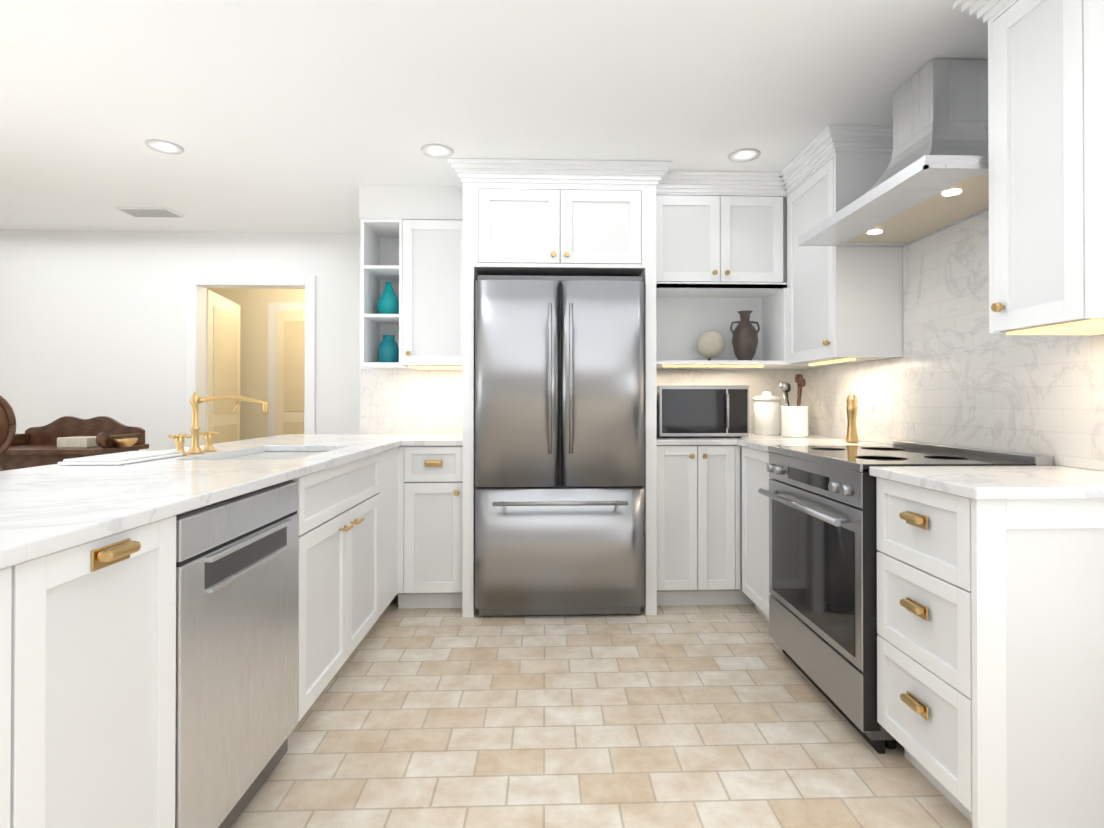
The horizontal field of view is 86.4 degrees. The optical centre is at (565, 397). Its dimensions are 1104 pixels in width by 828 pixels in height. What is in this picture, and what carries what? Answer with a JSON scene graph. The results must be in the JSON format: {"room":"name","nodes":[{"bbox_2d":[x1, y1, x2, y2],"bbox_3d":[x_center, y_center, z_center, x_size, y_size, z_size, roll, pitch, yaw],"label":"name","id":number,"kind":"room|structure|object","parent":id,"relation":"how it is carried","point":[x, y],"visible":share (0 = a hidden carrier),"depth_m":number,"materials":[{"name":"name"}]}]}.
{"room":"kitchen","nodes":[
{"label":"kitchen","id":0,"kind":"room"},
{"bbox_2d":[0,0,987,232],"bbox_3d":[-1.651,-1.280,1.382,6.990,0.040,9.400,0,0,-2],"label":"ceiling","id":1,"kind":"structure","parent":0,"point":[290,116],"depth_m":2.40,"materials":[{"name":"paint"}]},
{"bbox_2d":[115,208,184,217],"bbox_3d":[-2.784,-1.238,3.944,0.340,0.010,0.180,0,0,-2],"label":"ceiling vent","id":2,"kind":"object","parent":1,"relation":"in","point":[150,212],"visible":0.98,"depth_m":3.92,"materials":[{"name":"white metal"}]},
{"bbox_2d":[145,140,183,154],"bbox_3d":[-1.999,-1.246,2.931,0.164,0.006,0.164,0,0,-2],"label":"recessed light","id":3,"kind":"object","parent":1,"relation":"in","point":[165,147],"visible":0.98,"depth_m":2.93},
{"bbox_2d":[421,144,453,157],"bbox_3d":[-0.650,-1.246,2.977,0.164,0.006,0.164,0,0,-2],"label":"recessed light","id":4,"kind":"object","parent":1,"relation":"in","point":[437,150],"visible":1,"depth_m":2.97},
{"bbox_2d":[728,148,760,162],"bbox_3d":[0.919,-1.246,3.031,0.164,0.006,0.164,0,0,-2],"label":"recessed light","id":5,"kind":"object","parent":1,"relation":"in","point":[745,155],"visible":1,"depth_m":3.03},
{"bbox_2d":[0,185,1099,470],"bbox_3d":[-1.648,-0.050,1.314,6.830,2.420,9.120,0,0,-2],"label":"wall","id":6,"kind":"structure","parent":0,"point":[102,323],"depth_m":4.39,"materials":[{"name":"paint"}]},
{"bbox_2d":[206,290,239,443],"bbox_3d":[-2.859,0.172,4.903,0.047,2.000,0.780,0,0,-13],"label":"door leaf","id":7,"kind":"structure","parent":6,"relation":"in","point":[222,346],"depth_m":4.82,"materials":[{"name":"beige paint"}]},
{"bbox_2d":[268,303,304,436],"bbox_3d":[-2.410,0.132,5.715,0.970,2.110,0.066,0,0,-2],"label":"closet doors","id":8,"kind":"structure","parent":6,"relation":"in","point":[286,365],"depth_m":5.70,"materials":[{"name":"beige paint"}]},
{"bbox_2d":[359,218,462,369],"bbox_3d":[-0.893,-0.614,3.612,0.648,0.872,0.378,0,0,-2],"label":"upper cabinet","id":9,"kind":"object","parent":6,"relation":"attached to","point":[417,263],"visible":0.94,"depth_m":3.47,"materials":[{"name":"paint"}]},
{"bbox_2d":[377,282,398,313],"bbox_3d":[-1.087,-0.598,3.608,0.140,0.215,0.140,0,0,-2],"label":"vase","id":10,"kind":"object","parent":9,"relation":"in","point":[388,302],"visible":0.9,"depth_m":3.56,"materials":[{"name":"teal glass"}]},
{"bbox_2d":[378,335,398,361],"bbox_3d":[-1.087,-0.293,3.607,0.124,0.175,0.124,0,0,-2],"label":"jar","id":11,"kind":"object","parent":9,"relation":"in","point":[388,349],"visible":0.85,"depth_m":3.56,"materials":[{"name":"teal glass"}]},
{"bbox_2d":[360,369,462,433],"bbox_3d":[-0.947,0.025,3.792,0.743,0.417,0.010,0,0,-2],"label":"backsplash","id":12,"kind":"structure","parent":6,"relation":"attached to","point":[393,401],"depth_m":3.78,"materials":[{"name":"stone"}]},
{"bbox_2d":[656,369,799,432],"bbox_3d":[0.999,0.026,3.859,1.063,0.417,0.010,0,0,-2],"label":"backsplash","id":13,"kind":"structure","parent":6,"relation":"attached to","point":[758,381],"depth_m":3.86,"materials":[{"name":"stone"}]},
{"bbox_2d":[656,125,902,369],"bbox_3d":[1.032,-0.711,3.278,1.089,1.070,1.179,0,0,-2],"label":"upper cabinet","id":14,"kind":"object","parent":6,"relation":"attached to","point":[728,248],"visible":0.94,"depth_m":3.29,"materials":[{"name":"paint"}]},
{"bbox_2d":[697,331,724,359],"bbox_3d":[0.869,-0.303,3.532,0.170,0.190,0.084,0,0,-2],"label":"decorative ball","id":15,"kind":"object","parent":14,"relation":"in","point":[710,344],"visible":0.96,"depth_m":3.51,"materials":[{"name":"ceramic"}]},
{"bbox_2d":[730,310,759,359],"bbox_3d":[1.061,-0.358,3.481,0.182,0.300,0.150,0,0,-2],"label":"decorative urn","id":16,"kind":"object","parent":14,"relation":"in","point":[745,338],"visible":0.88,"depth_m":3.44,"materials":[{"name":"ceramic"}]},
{"bbox_2d":[798,59,988,246],"bbox_3d":[1.349,-0.980,2.293,0.500,0.542,0.920,0,0,-2],"label":"range hood","id":17,"kind":"object","parent":6,"relation":"attached to","point":[934,178],"visible":0.85,"depth_m":2.17,"materials":[{"name":"white painted wood"}]},
{"bbox_2d":[800,210,1103,470],"bbox_3d":[1.591,-0.302,2.671,0.016,1.059,2.427,0,0,-2],"label":"backsplash","id":18,"kind":"structure","parent":6,"relation":"attached to","point":[957,374],"depth_m":2.36,"materials":[{"name":"stone"}]},
{"bbox_2d":[953,0,1103,334],"bbox_3d":[1.438,-0.723,1.645,0.391,1.066,0.470,0,0,-2],"label":"upper cabinet","id":19,"kind":"object","parent":6,"relation":"attached to","point":[1046,148],"visible":1,"depth_m":1.62,"materials":[{"name":"paint"}]},
{"bbox_2d":[231,595,971,827],"bbox_3d":[-1.651,1.190,1.367,6.990,0.060,9.400,0,0,-2],"label":"floor","id":20,"kind":"structure","parent":0,"point":[699,716],"depth_m":2.01,"materials":[{"name":"tile"}]},
{"bbox_2d":[0,395,15,470],"bbox_3d":[-2.754,0.564,3.024,0.542,1.212,0.460,0,0,-2],"label":"chair","id":21,"kind":"object","parent":20,"relation":"on","point":[7,424],"visible":0.15,"depth_m":3.14,"materials":[{"name":"brown wood"}]},
{"bbox_2d":[0,554,63,827],"bbox_3d":[-1.118,0.700,0.581,0.602,0.910,0.688,0,0,-2],"label":"base cabinet","id":22,"kind":"object","parent":20,"relation":"on","point":[32,595],"depth_m":0.91,"materials":[{"name":"paint"}]},
{"bbox_2d":[0,416,148,470],"bbox_3d":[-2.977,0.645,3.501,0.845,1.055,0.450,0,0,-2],"label":"sofa","id":23,"kind":"object","parent":20,"relation":"on","point":[61,439],"visible":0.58,"depth_m":3.50,"materials":[{"name":"wood"}]},
{"bbox_2d":[64,518,175,827],"bbox_3d":[-1.133,0.703,1.034,0.602,0.910,0.450,0,0,-2],"label":"base cabinet","id":24,"kind":"object","parent":20,"relation":"on","point":[87,642],"depth_m":1.12,"materials":[{"name":"paint"}]},
{"bbox_2d":[0,434,415,573],"bbox_3d":[-1.282,0.269,1.993,0.869,0.090,3.576,0,0,-2],"label":"countertop","id":25,"kind":"structure","parent":24,"relation":"on","point":[48,511],"depth_m":1.46,"materials":[{"name":"white stone"}]},
{"bbox_2d":[58,451,182,464],"bbox_3d":[-1.570,0.214,2.101,0.200,0.019,0.350,0,0,-2],"label":"tray","id":26,"kind":"object","parent":25,"relation":"on","point":[122,458],"visible":1,"depth_m":2.01,"materials":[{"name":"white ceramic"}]},
{"bbox_2d":[168,392,268,455],"bbox_3d":[-1.376,0.101,2.383,0.334,0.249,0.286,0,0,-2],"label":"faucet","id":27,"kind":"object","parent":25,"relation":"on","point":[196,400],"visible":0.98,"depth_m":2.37,"materials":[{"name":"gold metal"}]},
{"bbox_2d":[175,481,298,827],"bbox_3d":[-1.131,0.713,1.574,0.602,0.896,0.614,0,0,-2],"label":"dishwasher","id":28,"kind":"object","parent":20,"relation":"on","point":[236,722],"visible":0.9,"depth_m":1.50,"materials":[{"name":"metal"}]},
{"bbox_2d":[224,450,379,721],"bbox_3d":[-1.178,0.711,2.351,0.602,0.910,0.929,0,0,-2],"label":"base cabinet","id":29,"kind":"object","parent":20,"relation":"on","point":[338,512],"depth_m":2.26,"materials":[{"name":"paint"}]},
{"bbox_2d":[380,442,403,615],"bbox_3d":[-1.186,0.715,2.971,0.630,0.910,0.426,0,0,-2],"label":"base cabinet","id":30,"kind":"object","parent":20,"relation":"on","point":[392,457],"depth_m":3.04,"materials":[{"name":"paint"}]},
{"bbox_2d":[404,446,462,607],"bbox_3d":[-0.753,0.718,3.489,0.371,0.910,0.618,0,0,-2],"label":"base cabinet","id":31,"kind":"object","parent":20,"relation":"on","point":[433,475],"depth_m":3.19,"materials":[{"name":"paint"}]},
{"bbox_2d":[400,434,462,445],"bbox_3d":[-0.732,0.248,3.483,0.331,0.030,0.636,0,0,-2],"label":"countertop","id":32,"kind":"structure","parent":31,"relation":"on","point":[421,439],"depth_m":3.17,"materials":[{"name":"white stone"}]},
{"bbox_2d":[447,158,671,617],"bbox_3d":[-0.041,-0.036,3.454,1.180,2.418,0.746,0,0,-2],"label":"tall cabinet","id":33,"kind":"object","parent":20,"relation":"on","point":[523,217],"visible":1,"depth_m":3.16,"materials":[{"name":"paint"}]},
{"bbox_2d":[475,275,644,615],"bbox_3d":[-0.040,0.263,3.418,0.900,1.820,0.761,0,0,-2],"label":"refrigerator","id":34,"kind":"object","parent":20,"relation":"on","point":[559,459],"visible":1,"depth_m":3.10,"materials":[{"name":"metal"}]},
{"bbox_2d":[657,445,732,604],"bbox_3d":[0.714,0.718,3.539,0.473,0.910,0.618,0,0,-2],"label":"base cabinet","id":35,"kind":"object","parent":20,"relation":"on","point":[695,482],"depth_m":3.24,"materials":[{"name":"paint"}]},
{"bbox_2d":[657,433,820,444],"bbox_3d":[1.023,0.248,3.544,1.089,0.030,0.636,0,0,-2],"label":"countertop","id":36,"kind":"structure","parent":35,"relation":"on","point":[752,437],"depth_m":3.24,"materials":[{"name":"white stone"}]},
{"bbox_2d":[656,386,748,437],"bbox_3d":[0.787,0.083,3.539,0.520,0.299,0.438,0,0,-2],"label":"microwave","id":37,"kind":"object","parent":36,"relation":"on","point":[702,411],"visible":0.85,"depth_m":3.36,"materials":[{"name":"metal"}]},
{"bbox_2d":[753,391,780,434],"bbox_3d":[1.267,0.097,3.695,0.166,0.272,0.166,0,0,-2],"label":"canister","id":38,"kind":"object","parent":36,"relation":"on","point":[767,412],"visible":1,"depth_m":3.63,"materials":[{"name":"ceramic"}]},
{"bbox_2d":[779,374,808,436],"bbox_3d":[1.354,0.048,3.483,0.156,0.369,0.179,0,0,-2],"label":"utensil crock","id":39,"kind":"object","parent":36,"relation":"on","point":[794,421],"visible":1,"depth_m":3.42,"materials":[{"name":"white ceramic"}]},
{"bbox_2d":[733,441,770,621],"bbox_3d":[1.264,0.715,2.999,0.643,0.910,0.544,0,0,-2],"label":"base cabinet","id":40,"kind":"object","parent":20,"relation":"on","point":[750,474],"depth_m":3.10,"materials":[{"name":"paint"}]},
{"bbox_2d":[737,437,884,448],"bbox_3d":[1.266,0.272,2.981,0.641,0.085,0.504,0,0,-2],"label":"countertop","id":41,"kind":"structure","parent":40,"relation":"on","point":[809,441],"depth_m":3.00,"materials":[{"name":"white stone"}]},
{"bbox_2d":[845,392,858,442],"bbox_3d":[1.460,0.099,3.001,0.064,0.260,0.064,0,0,-2],"label":"pepper mill","id":42,"kind":"object","parent":41,"relation":"on","point":[851,411],"visible":1,"depth_m":2.98,"materials":[{"name":"gold metal"}]},
{"bbox_2d":[758,440,1052,753],"bbox_3d":[1.238,0.681,2.319,0.712,0.970,0.801,0,0,-2],"label":"range","id":43,"kind":"object","parent":20,"relation":"on","point":[823,550],"visible":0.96,"depth_m":2.14,"materials":[{"name":"metal"}]},
{"bbox_2d":[876,477,1103,827],"bbox_3d":[1.322,0.707,1.694,0.618,0.910,0.444,0,0,-2],"label":"base cabinet","id":44,"kind":"object","parent":20,"relation":"on","point":[990,647],"depth_m":1.48,"materials":[{"name":"paint"}]},
{"bbox_2d":[869,466,1103,500],"bbox_3d":[1.311,0.276,1.681,0.641,0.108,0.474,0,0,-2],"label":"countertop","id":45,"kind":"structure","parent":44,"relation":"on","point":[974,483],"depth_m":1.59,"materials":[{"name":"white stone"}]}
]}

